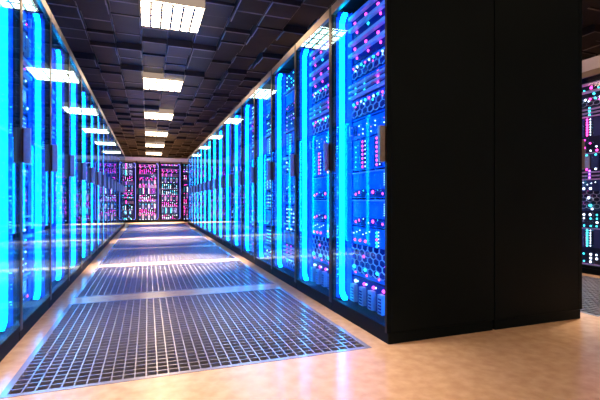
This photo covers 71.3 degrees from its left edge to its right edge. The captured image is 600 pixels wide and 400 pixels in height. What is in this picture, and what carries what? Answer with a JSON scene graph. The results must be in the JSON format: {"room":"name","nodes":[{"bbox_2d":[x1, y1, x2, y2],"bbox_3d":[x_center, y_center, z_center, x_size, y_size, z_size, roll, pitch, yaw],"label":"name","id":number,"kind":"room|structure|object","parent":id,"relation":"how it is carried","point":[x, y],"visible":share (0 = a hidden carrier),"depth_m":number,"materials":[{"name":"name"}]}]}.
{"room":"server room","nodes":[
{"label":"server room","id":0,"kind":"room"},
{"bbox_2d":[125,157,187,161],"bbox_3d":[-5.297,-1.489,15.723,3.200,0.132,0.766,0,0,-20],"label":"trim","id":1,"kind":"structure","parent":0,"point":[126,158],"depth_m":15.32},
{"bbox_2d":[0,222,599,399],"bbox_3d":[-0.846,0.845,12.090,9.920,0.060,31.700,0,0,-20],"label":"floor","id":2,"kind":"structure","parent":0,"point":[559,360],"depth_m":2.01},
{"bbox_2d":[0,0,21,361],"bbox_3d":[-1.818,-0.302,1.924,0.810,2.235,0.778,0,0,-20],"label":"rack","id":3,"kind":"object","parent":2,"relation":"on","point":[10,10],"visible":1,"depth_m":2.37,"materials":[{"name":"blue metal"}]},
{"bbox_2d":[19,0,50,340],"bbox_3d":[-2.085,-0.302,2.657,0.810,2.235,0.778,0,0,-20],"label":"rack","id":4,"kind":"object","parent":2,"relation":"on","point":[36,14],"visible":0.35,"depth_m":3.07,"materials":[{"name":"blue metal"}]},
{"bbox_2d":[23,167,27,185],"bbox_3d":[-2.051,-0.165,2.650,0.428,0.124,0.620,0,0,-20],"label":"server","id":5,"kind":"object","parent":4,"relation":"attached to","point":[25,178],"depth_m":2.97,"materials":[{"name":"metal"}]},
{"bbox_2d":[23,56,31,86],"bbox_3d":[-2.041,-0.900,2.654,0.450,0.174,0.620,0,0,-20],"label":"tray","id":6,"kind":"object","parent":4,"relation":"on","point":[26,63],"depth_m":2.94,"materials":[{"name":"blue metal"}]},
{"bbox_2d":[23,219,31,244],"bbox_3d":[-2.041,0.225,2.654,0.450,0.174,0.620,0,0,-20],"label":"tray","id":7,"kind":"object","parent":4,"relation":"on","point":[26,235],"depth_m":2.95,"materials":[{"name":"blue metal"}]},
{"bbox_2d":[49,12,68,307],"bbox_3d":[-2.351,-0.302,3.390,0.810,2.235,0.778,0,0,-20],"label":"rack","id":8,"kind":"object","parent":2,"relation":"on","point":[59,46],"visible":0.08,"depth_m":3.80,"materials":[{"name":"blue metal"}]},
{"bbox_2d":[68,47,81,286],"bbox_3d":[-2.618,-0.302,4.123,0.810,2.235,0.778,0,0,-20],"label":"rack","id":9,"kind":"object","parent":2,"relation":"on","point":[75,73],"visible":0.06,"depth_m":4.56,"materials":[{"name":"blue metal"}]},
{"bbox_2d":[81,73,90,272],"bbox_3d":[-2.885,-0.302,4.856,0.810,2.235,0.778,0,0,-20],"label":"rack","id":10,"kind":"object","parent":2,"relation":"on","point":[86,90],"visible":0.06,"depth_m":5.30,"materials":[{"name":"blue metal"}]},
{"bbox_2d":[90,90,97,262],"bbox_3d":[-3.152,-0.302,5.589,0.810,2.235,0.778,0,0,-20],"label":"rack","id":11,"kind":"object","parent":2,"relation":"on","point":[94,104],"visible":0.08,"depth_m":5.73,"materials":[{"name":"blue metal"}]},
{"bbox_2d":[97,104,102,254],"bbox_3d":[-3.418,-0.302,6.322,0.810,2.235,0.778,0,0,-20],"label":"rack","id":12,"kind":"object","parent":2,"relation":"on","point":[100,113],"visible":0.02,"depth_m":6.45,"materials":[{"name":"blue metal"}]},
{"bbox_2d":[102,114,106,249],"bbox_3d":[-3.685,-0.302,7.055,0.810,2.235,0.778,0,0,-20],"label":"rack","id":13,"kind":"object","parent":2,"relation":"on","point":[104,117],"visible":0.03,"depth_m":7.05,"materials":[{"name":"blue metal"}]},
{"bbox_2d":[107,121,110,243],"bbox_3d":[-3.952,-0.302,7.788,0.810,2.235,0.778,0,0,-20],"label":"rack","id":14,"kind":"object","parent":2,"relation":"on","point":[108,125],"visible":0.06,"depth_m":7.76,"materials":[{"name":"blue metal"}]},
{"bbox_2d":[110,129,113,240],"bbox_3d":[-4.219,-0.302,8.521,0.810,2.235,0.778,0,0,-20],"label":"rack","id":15,"kind":"object","parent":2,"relation":"on","point":[112,133],"visible":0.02,"depth_m":8.64,"materials":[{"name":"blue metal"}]},
{"bbox_2d":[113,135,116,237],"bbox_3d":[-4.486,-0.302,9.254,0.810,2.235,0.778,0,0,-20],"label":"rack","id":16,"kind":"object","parent":2,"relation":"on","point":[115,139],"visible":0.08,"depth_m":9.44,"materials":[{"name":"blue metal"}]},
{"bbox_2d":[116,141,118,233],"bbox_3d":[-4.752,-0.302,9.987,0.810,2.235,0.778,0,0,-20],"label":"rack","id":17,"kind":"object","parent":2,"relation":"on","point":[117,141],"visible":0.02,"depth_m":10.06,"materials":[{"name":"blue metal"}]},
{"bbox_2d":[118,145,120,231],"bbox_3d":[-5.019,-0.302,10.720,0.810,2.235,0.778,0,0,-20],"label":"rack","id":18,"kind":"object","parent":2,"relation":"on","point":[119,145],"visible":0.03,"depth_m":10.78,"materials":[{"name":"brown metal"}]},
{"bbox_2d":[120,149,121,229],"bbox_3d":[-5.286,-0.302,11.453,0.810,2.235,0.778,0,0,-20],"label":"rack","id":19,"kind":"object","parent":2,"relation":"on","point":[121,149],"visible":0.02,"depth_m":11.59,"materials":[{"name":"brown metal"}]},
{"bbox_2d":[122,151,123,227],"bbox_3d":[-5.553,-0.302,12.186,0.810,2.235,0.778,0,0,-20],"label":"rack","id":20,"kind":"object","parent":2,"relation":"on","point":[122,151],"visible":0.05,"depth_m":12.05,"materials":[{"name":"brown metal"}]},
{"bbox_2d":[123,154,124,226],"bbox_3d":[-5.819,-0.302,12.919,0.810,2.235,0.778,0,0,-20],"label":"rack","id":21,"kind":"object","parent":2,"relation":"on","point":[124,154],"visible":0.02,"depth_m":13.08,"materials":[{"name":"brown metal"}]},
{"bbox_2d":[125,160,136,222],"bbox_3d":[-6.394,-0.302,15.301,0.778,2.235,0.810,0,0,-20],"label":"rack","id":22,"kind":"object","parent":2,"relation":"on","point":[130,166],"visible":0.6,"depth_m":15.14,"materials":[{"name":"brown metal"}]},
{"bbox_2d":[125,191,133,195],"bbox_3d":[-6.397,-0.221,15.257,0.620,0.174,0.450,0,0,-20],"label":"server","id":23,"kind":"object","parent":22,"relation":"on","point":[127,193],"depth_m":15.12,"materials":[{"name":"metal"}]},
{"bbox_2d":[137,161,158,222],"bbox_3d":[-5.661,-0.302,15.568,0.778,2.235,0.810,0,0,-20],"label":"rack","id":24,"kind":"object","parent":2,"relation":"on","point":[147,171],"visible":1,"depth_m":15.35,"materials":[{"name":"brown metal"}]},
{"bbox_2d":[138,200,155,202],"bbox_3d":[-5.667,0.060,15.532,0.620,0.124,0.432,0,0,-20],"label":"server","id":25,"kind":"object","parent":24,"relation":"attached to","point":[139,201],"depth_m":15.35,"materials":[{"name":"metal"}]},
{"bbox_2d":[138,163,155,168],"bbox_3d":[-5.664,-1.245,15.524,0.620,0.174,0.450,0,0,-20],"label":"server","id":26,"kind":"object","parent":24,"relation":"on","point":[140,166],"depth_m":15.34,"materials":[{"name":"metal"}]},
{"bbox_2d":[138,185,155,187],"bbox_3d":[-5.664,-0.499,15.524,0.620,0.114,0.450,0,0,-20],"label":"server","id":27,"kind":"object","parent":24,"relation":"attached to","point":[139,186],"depth_m":15.31,"materials":[{"name":"pink metal"}]},
{"bbox_2d":[127,223,186,227],"bbox_3d":[-4.564,0.832,13.386,1.740,0.037,1.660,0,0,-20],"label":"floor grate","id":28,"kind":"object","parent":2,"relation":"in","point":[183,224],"visible":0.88,"depth_m":13.36,"materials":[{"name":"grey metal"}]},
{"bbox_2d":[124,227,193,231],"bbox_3d":[-3.921,0.832,11.620,1.740,0.037,1.660,0,0,-20],"label":"floor grate","id":29,"kind":"object","parent":2,"relation":"in","point":[155,229],"visible":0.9,"depth_m":11.55,"materials":[{"name":"grey metal"}]},
{"bbox_2d":[119,231,201,238],"bbox_3d":[-3.278,0.832,9.853,1.740,0.037,1.660,0,0,-20],"label":"floor grate","id":30,"kind":"object","parent":2,"relation":"in","point":[180,233],"visible":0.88,"depth_m":9.86,"materials":[{"name":"grey metal"}]},
{"bbox_2d":[111,237,214,248],"bbox_3d":[-2.635,0.832,8.087,1.740,0.037,1.660,0,0,-20],"label":"floor grate","id":31,"kind":"object","parent":2,"relation":"in","point":[192,241],"visible":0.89,"depth_m":8.02,"materials":[{"name":"metal"}]},
{"bbox_2d":[99,246,234,264],"bbox_3d":[-1.992,0.832,6.320,1.740,0.037,1.660,0,0,-20],"label":"floor grate","id":32,"kind":"object","parent":2,"relation":"in","point":[124,256],"visible":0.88,"depth_m":6.17,"materials":[{"name":"grey metal"}]},
{"bbox_2d":[159,161,180,221],"bbox_3d":[-4.928,-0.302,15.835,0.778,2.235,0.810,0,0,-20],"label":"rack","id":33,"kind":"object","parent":2,"relation":"on","point":[169,172],"visible":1,"depth_m":15.62,"materials":[{"name":"brown metal"}]},
{"bbox_2d":[161,164,177,168],"bbox_3d":[-4.934,-1.270,15.799,0.620,0.124,0.432,0,0,-20],"label":"server","id":34,"kind":"object","parent":33,"relation":"attached to","point":[163,166],"depth_m":15.60,"materials":[{"name":"metal"}]},
{"bbox_2d":[161,168,177,173],"bbox_3d":[-4.931,-1.093,15.791,0.620,0.174,0.450,0,0,-20],"label":"server","id":35,"kind":"object","parent":33,"relation":"on","point":[163,170],"depth_m":15.61,"materials":[{"name":"metal"}]},
{"bbox_2d":[161,174,177,177],"bbox_3d":[-4.931,-0.922,15.791,0.620,0.114,0.450,0,0,-20],"label":"server","id":36,"kind":"object","parent":33,"relation":"attached to","point":[162,175],"depth_m":15.58,"materials":[{"name":"metal"}]},
{"bbox_2d":[74,260,274,297],"bbox_3d":[-1.349,0.832,4.553,1.740,0.037,1.660,0,0,-20],"label":"floor grate","id":37,"kind":"object","parent":2,"relation":"in","point":[118,280],"visible":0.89,"depth_m":4.35,"materials":[{"name":"metal"}]},
{"bbox_2d":[181,162,187,221],"bbox_3d":[-4.195,-0.302,16.101,0.778,2.235,0.810,0,0,-20],"label":"rack","id":38,"kind":"object","parent":2,"relation":"on","point":[184,165],"visible":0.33,"depth_m":15.80,"materials":[{"name":"brown metal"}]},
{"bbox_2d":[0,288,371,398],"bbox_3d":[-0.706,0.832,2.787,1.740,0.037,1.660,0,0,-20],"label":"floor grate","id":39,"kind":"object","parent":2,"relation":"in","point":[89,344],"visible":0.91,"depth_m":2.46,"materials":[{"name":"grey metal"}]},
{"bbox_2d":[188,156,189,224],"bbox_3d":[-3.303,-0.302,13.835,0.810,2.235,0.778,0,0,-20],"label":"rack","id":40,"kind":"object","parent":2,"relation":"on","point":[189,156],"visible":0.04,"depth_m":13.62,"materials":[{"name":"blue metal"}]},
{"bbox_2d":[190,154,192,226],"bbox_3d":[-3.036,-0.302,13.102,0.810,2.235,0.778,0,0,-20],"label":"rack","id":41,"kind":"object","parent":2,"relation":"on","point":[191,154],"visible":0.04,"depth_m":13.00,"materials":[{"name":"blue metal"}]},
{"bbox_2d":[192,151,195,228],"bbox_3d":[-2.769,-0.302,12.369,0.810,2.235,0.778,0,0,-20],"label":"rack","id":42,"kind":"object","parent":2,"relation":"on","point":[193,153],"visible":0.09,"depth_m":12.33,"materials":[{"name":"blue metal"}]},
{"bbox_2d":[195,148,198,229],"bbox_3d":[-2.503,-0.302,11.636,0.810,2.235,0.778,0,0,-20],"label":"rack","id":43,"kind":"object","parent":2,"relation":"on","point":[196,150],"visible":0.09,"depth_m":11.57,"materials":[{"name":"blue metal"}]},
{"bbox_2d":[198,143,201,231],"bbox_3d":[-2.236,-0.302,10.903,0.810,2.235,0.778,0,0,-20],"label":"rack","id":44,"kind":"object","parent":2,"relation":"on","point":[200,145],"visible":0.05,"depth_m":11.12,"materials":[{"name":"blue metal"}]},
{"bbox_2d":[202,139,205,234],"bbox_3d":[-1.969,-0.302,10.170,0.810,2.235,0.778,0,0,-20],"label":"rack","id":45,"kind":"object","parent":2,"relation":"on","point":[204,141],"visible":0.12,"depth_m":10.39,"materials":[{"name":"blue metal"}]},
{"bbox_2d":[206,134,210,237],"bbox_3d":[-1.702,-0.302,9.437,0.810,2.235,0.778,0,0,-20],"label":"rack","id":46,"kind":"object","parent":2,"relation":"on","point":[208,139],"visible":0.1,"depth_m":9.67,"materials":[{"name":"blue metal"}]},
{"bbox_2d":[211,129,216,240],"bbox_3d":[-1.435,-0.302,8.704,0.810,2.235,0.778,0,0,-20],"label":"rack","id":47,"kind":"object","parent":2,"relation":"on","point":[213,134],"visible":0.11,"depth_m":8.94,"materials":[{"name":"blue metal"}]},
{"bbox_2d":[216,121,223,244],"bbox_3d":[-1.169,-0.302,7.971,0.810,2.235,0.778,0,0,-20],"label":"rack","id":48,"kind":"object","parent":2,"relation":"on","point":[219,129],"visible":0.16,"depth_m":8.20,"materials":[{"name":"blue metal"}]},
{"bbox_2d":[223,113,231,249],"bbox_3d":[-0.902,-0.302,7.238,0.810,2.235,0.778,0,0,-20],"label":"rack","id":49,"kind":"object","parent":2,"relation":"on","point":[227,121],"visible":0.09,"depth_m":7.46,"materials":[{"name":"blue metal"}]},
{"bbox_2d":[231,102,241,255],"bbox_3d":[-0.635,-0.302,6.505,0.810,2.235,0.778,0,0,-20],"label":"rack","id":50,"kind":"object","parent":2,"relation":"on","point":[236,113],"visible":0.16,"depth_m":6.73,"materials":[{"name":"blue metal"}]},
{"bbox_2d":[241,88,254,263],"bbox_3d":[-0.368,-0.302,5.772,0.810,2.235,0.778,0,0,-20],"label":"rack","id":51,"kind":"object","parent":2,"relation":"on","point":[247,104],"visible":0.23,"depth_m":5.99,"materials":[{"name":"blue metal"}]},
{"bbox_2d":[250,120,253,133],"bbox_3d":[-0.400,-1.034,5.742,0.450,0.174,0.620,0,0,-20],"label":"tray","id":52,"kind":"object","parent":51,"relation":"on","point":[252,121],"depth_m":5.89,"materials":[{"name":"blue metal"}]},
{"bbox_2d":[250,214,253,226],"bbox_3d":[-0.400,0.287,5.742,0.450,0.174,0.620,0,0,-20],"label":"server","id":53,"kind":"object","parent":51,"relation":"on","point":[252,215],"depth_m":5.89,"materials":[{"name":"blue metal"}]},
{"bbox_2d":[254,70,272,274],"bbox_3d":[-0.102,-0.302,5.039,0.810,2.235,0.778,0,0,-20],"label":"rack","id":54,"kind":"object","parent":2,"relation":"on","point":[262,90],"visible":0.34,"depth_m":5.25,"materials":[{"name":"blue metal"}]},
{"bbox_2d":[264,244,270,259],"bbox_3d":[-0.133,0.640,5.008,0.450,0.174,0.620,0,0,-20],"label":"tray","id":55,"kind":"object","parent":54,"relation":"on","point":[267,253],"depth_m":5.14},
{"bbox_2d":[264,181,270,189],"bbox_3d":[-0.133,-0.180,5.008,0.450,0.114,0.620,0,0,-20],"label":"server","id":56,"kind":"object","parent":54,"relation":"attached to","point":[267,185],"depth_m":5.11,"materials":[{"name":"blue metal"}]},
{"bbox_2d":[271,45,296,288],"bbox_3d":[0.165,-0.302,4.306,0.810,2.235,0.778,0,0,-20],"label":"rack","id":57,"kind":"object","parent":2,"relation":"on","point":[283,72],"visible":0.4,"depth_m":4.52,"materials":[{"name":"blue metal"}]},
{"bbox_2d":[283,155,289,172],"bbox_3d":[0.134,-0.383,4.276,0.450,0.174,0.620,0,0,-20],"label":"tray","id":58,"kind":"object","parent":57,"relation":"on","point":[286,159],"depth_m":4.44,"materials":[{"name":"blue metal"}]},
{"bbox_2d":[283,244,293,257],"bbox_3d":[0.134,0.529,4.276,0.450,0.114,0.620,0,0,-20],"label":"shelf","id":59,"kind":"object","parent":57,"relation":"attached to","point":[288,249],"depth_m":4.36,"materials":[{"name":"blue metal"}]},
{"bbox_2d":[285,256,293,270],"bbox_3d":[0.144,0.665,4.279,0.428,0.124,0.620,0,0,-20],"label":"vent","id":60,"kind":"object","parent":57,"relation":"attached to","point":[289,261],"depth_m":4.38,"materials":[{"name":"metal"}]},
{"bbox_2d":[295,8,331,309],"bbox_3d":[0.432,-0.302,3.573,0.810,2.235,0.778,0,0,-20],"label":"rack","id":61,"kind":"object","parent":2,"relation":"on","point":[312,51],"visible":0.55,"depth_m":3.71,"materials":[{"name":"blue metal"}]},
{"bbox_2d":[309,36,328,71],"bbox_3d":[0.401,-1.245,3.543,0.450,0.174,0.620,0,0,-20],"label":"tray","id":62,"kind":"object","parent":61,"relation":"on","point":[320,54],"depth_m":3.57,"materials":[{"name":"blue metal"}]},
{"bbox_2d":[309,59,328,91],"bbox_3d":[0.401,-1.062,3.543,0.450,0.174,0.620,0,0,-20],"label":"tray","id":63,"kind":"object","parent":61,"relation":"on","point":[319,76],"depth_m":3.57,"materials":[{"name":"blue metal"}]},
{"bbox_2d":[309,98,328,119],"bbox_3d":[0.401,-0.774,3.543,0.450,0.114,0.620,0,0,-20],"label":"shelf","id":64,"kind":"object","parent":61,"relation":"attached to","point":[320,110],"depth_m":3.57,"materials":[{"name":"blue metal"}]},
{"bbox_2d":[312,82,328,106],"bbox_3d":[0.410,-0.903,3.546,0.430,0.124,0.620,0,0,-20],"label":"vent","id":65,"kind":"object","parent":61,"relation":"attached to","point":[320,93],"depth_m":3.61,"materials":[{"name":"metal"}]},
{"bbox_2d":[312,114,328,137],"bbox_3d":[0.410,-0.636,3.546,0.430,0.144,0.620,0,0,-20],"label":"vent","id":66,"kind":"object","parent":61,"relation":"attached to","point":[320,125],"depth_m":3.60,"materials":[{"name":"metal"}]},
{"bbox_2d":[330,0,493,343],"bbox_3d":[0.699,-0.302,2.840,0.810,2.235,0.778,0,0,-20],"label":"rack","id":67,"kind":"object","parent":2,"relation":"on","point":[412,81],"visible":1,"depth_m":2.53,"materials":[{"name":"black metal"}]},
{"bbox_2d":[348,0,384,40],"bbox_3d":[0.667,-1.245,2.810,0.450,0.174,0.620,0,0,-20],"label":"tray","id":68,"kind":"object","parent":67,"relation":"on","point":[368,14],"depth_m":2.82,"materials":[{"name":"blue metal"}]},
{"bbox_2d":[348,16,384,65],"bbox_3d":[0.667,-1.062,2.810,0.450,0.174,0.620,0,0,-20],"label":"tray","id":69,"kind":"object","parent":67,"relation":"on","point":[371,40],"depth_m":2.80,"materials":[{"name":"blue metal"}]},
{"bbox_2d":[348,67,384,100],"bbox_3d":[0.667,-0.774,2.810,0.450,0.114,0.620,0,0,-20],"label":"shelf","id":70,"kind":"object","parent":67,"relation":"attached to","point":[370,84],"depth_m":2.79,"materials":[{"name":"blue metal"}]},
{"bbox_2d":[352,46,384,83],"bbox_3d":[0.677,-0.903,2.813,0.430,0.124,0.620,0,0,-20],"label":"vent","id":71,"kind":"object","parent":67,"relation":"attached to","point":[373,61],"depth_m":2.82,"materials":[{"name":"metal"}]},
{"bbox_2d":[352,87,384,121],"bbox_3d":[0.677,-0.636,2.813,0.430,0.144,0.620,0,0,-20],"label":"vent","id":72,"kind":"object","parent":67,"relation":"attached to","point":[370,103],"depth_m":2.82,"materials":[{"name":"metal"}]},
{"bbox_2d":[492,0,584,329],"bbox_3d":[1.467,-0.302,3.120,0.810,2.235,0.778,0,0,-20],"label":"rack","id":73,"kind":"object","parent":2,"relation":"on","point":[539,145],"visible":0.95,"depth_m":2.74,"materials":[{"name":"black metal"}]},
{"bbox_2d":[580,275,599,316],"bbox_3d":[2.480,0.832,3.946,1.460,0.037,1.660,0,0,-20],"label":"floor grate","id":74,"kind":"object","parent":2,"relation":"in","point":[590,286],"visible":0.1,"depth_m":3.56,"materials":[{"name":"grey metal"}]},
{"bbox_2d":[582,68,599,275],"bbox_3d":[3.521,-0.302,4.697,0.810,2.235,0.778,0,0,-20],"label":"rack","id":75,"kind":"object","parent":2,"relation":"on","point":[590,79],"visible":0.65,"depth_m":4.69,"materials":[{"name":"brown metal"}]},
{"bbox_2d":[582,95,599,109],"bbox_3d":[3.498,-1.099,4.670,0.432,0.124,0.620,0,0,-20],"label":"vent","id":76,"kind":"object","parent":75,"relation":"attached to","point":[589,102],"depth_m":4.70,"materials":[{"name":"metal"}]},
{"bbox_2d":[582,79,599,98],"bbox_3d":[3.489,-1.245,4.667,0.450,0.174,0.620,0,0,-20],"label":"tray","id":77,"kind":"object","parent":75,"relation":"on","point":[590,90],"depth_m":4.68,"materials":[{"name":"metal"}]},
{"bbox_2d":[582,106,599,118],"bbox_3d":[3.489,-0.982,4.667,0.450,0.114,0.620,0,0,-20],"label":"shelf","id":78,"kind":"object","parent":75,"relation":"attached to","point":[588,112],"depth_m":4.68,"materials":[{"name":"metal"}]},
{"bbox_2d":[582,170,599,180],"bbox_3d":[3.489,-0.276,4.667,0.450,0.114,0.620,0,0,-20],"label":"shelf","id":79,"kind":"object","parent":75,"relation":"attached to","point":[587,175],"depth_m":4.69,"materials":[{"name":"metal"}]},
{"bbox_3d":[4.054,-0.302,3.232,0.810,2.235,0.778,0,0,-20],"label":"rack","id":80,"kind":"object","parent":2,"relation":"on","visible":0},
{"bbox_2d":[582,55,599,72],"bbox_3d":[3.341,-1.489,5.255,0.766,0.132,4.290,0,0,-20],"label":"trim","id":81,"kind":"structure","parent":80,"relation":"on","point":[592,63],"depth_m":4.57,"materials":[{"name":"beige metal"}]},
{"bbox_2d":[45,0,599,158],"bbox_3d":[-0.846,-2.482,12.090,9.920,0.205,31.700,0,0,-20],"label":"ceiling","id":82,"kind":"structure","parent":0,"point":[237,43],"depth_m":7.03,"materials":[{"name":"grey tile"}]},
{"bbox_2d":[146,151,161,154],"bbox_3d":[-7.459,-2.433,21.333,0.762,0.185,0.762,0,0,-20],"label":"ceiling light","id":83,"kind":"object","parent":82,"relation":"attached to","point":[147,152],"visible":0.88,"depth_m":21.05,"materials":[{"name":"white plastic"}]},
{"bbox_2d":[145,140,163,146],"bbox_3d":[-6.299,-2.433,18.145,0.762,0.185,0.762,0,0,-20],"label":"ceiling light","id":84,"kind":"object","parent":82,"relation":"attached to","point":[148,144],"visible":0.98,"depth_m":17.87,"materials":[{"name":"white plastic"}]},
{"bbox_2d":[146,144,163,146],"bbox_3d":[-6.299,-2.354,18.145,0.746,0.021,0.746,0,0,-20],"label":"diffuser","id":85,"kind":"object","parent":84,"relation":"attached to","point":[147,145],"depth_m":17.98,"materials":[{"name":"white plastic"}]},
{"bbox_2d":[145,128,167,136],"bbox_3d":[-5.138,-2.433,14.957,0.762,0.185,0.762,0,0,-20],"label":"ceiling light","id":86,"kind":"object","parent":82,"relation":"attached to","point":[148,132],"visible":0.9,"depth_m":14.71,"materials":[{"name":"white plastic"}]},
{"bbox_2d":[146,132,166,135],"bbox_3d":[-5.138,-2.354,14.957,0.746,0.021,0.746,0,0,-20],"label":"diffuser","id":87,"kind":"object","parent":86,"relation":"attached to","point":[147,133],"depth_m":14.83,"materials":[{"name":"white plastic"}]},
{"bbox_2d":[144,109,172,119],"bbox_3d":[-3.978,-2.433,11.768,0.762,0.185,0.762,0,0,-20],"label":"ceiling light","id":88,"kind":"object","parent":82,"relation":"attached to","point":[164,114],"visible":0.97,"depth_m":11.53,"materials":[{"name":"white plastic"}]},
{"bbox_2d":[143,71,182,91],"bbox_3d":[-2.817,-2.433,8.580,0.762,0.185,0.762,0,0,-20],"label":"ceiling light","id":89,"kind":"object","parent":82,"relation":"attached to","point":[152,81],"visible":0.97,"depth_m":8.39,"materials":[{"name":"white plastic"}]},
{"bbox_2d":[143,78,181,91],"bbox_3d":[-2.817,-2.354,8.580,0.746,0.021,0.746,0,0,-20],"label":"diffuser","id":90,"kind":"object","parent":89,"relation":"attached to","point":[162,84],"depth_m":8.48,"materials":[{"name":"white plastic"}]},
{"bbox_2d":[140,0,204,32],"bbox_3d":[-1.657,-2.433,5.391,0.762,0.185,0.762,0,0,-20],"label":"ceiling light","id":91,"kind":"object","parent":82,"relation":"attached to","point":[178,15],"visible":1,"depth_m":5.28,"materials":[{"name":"white plastic"}]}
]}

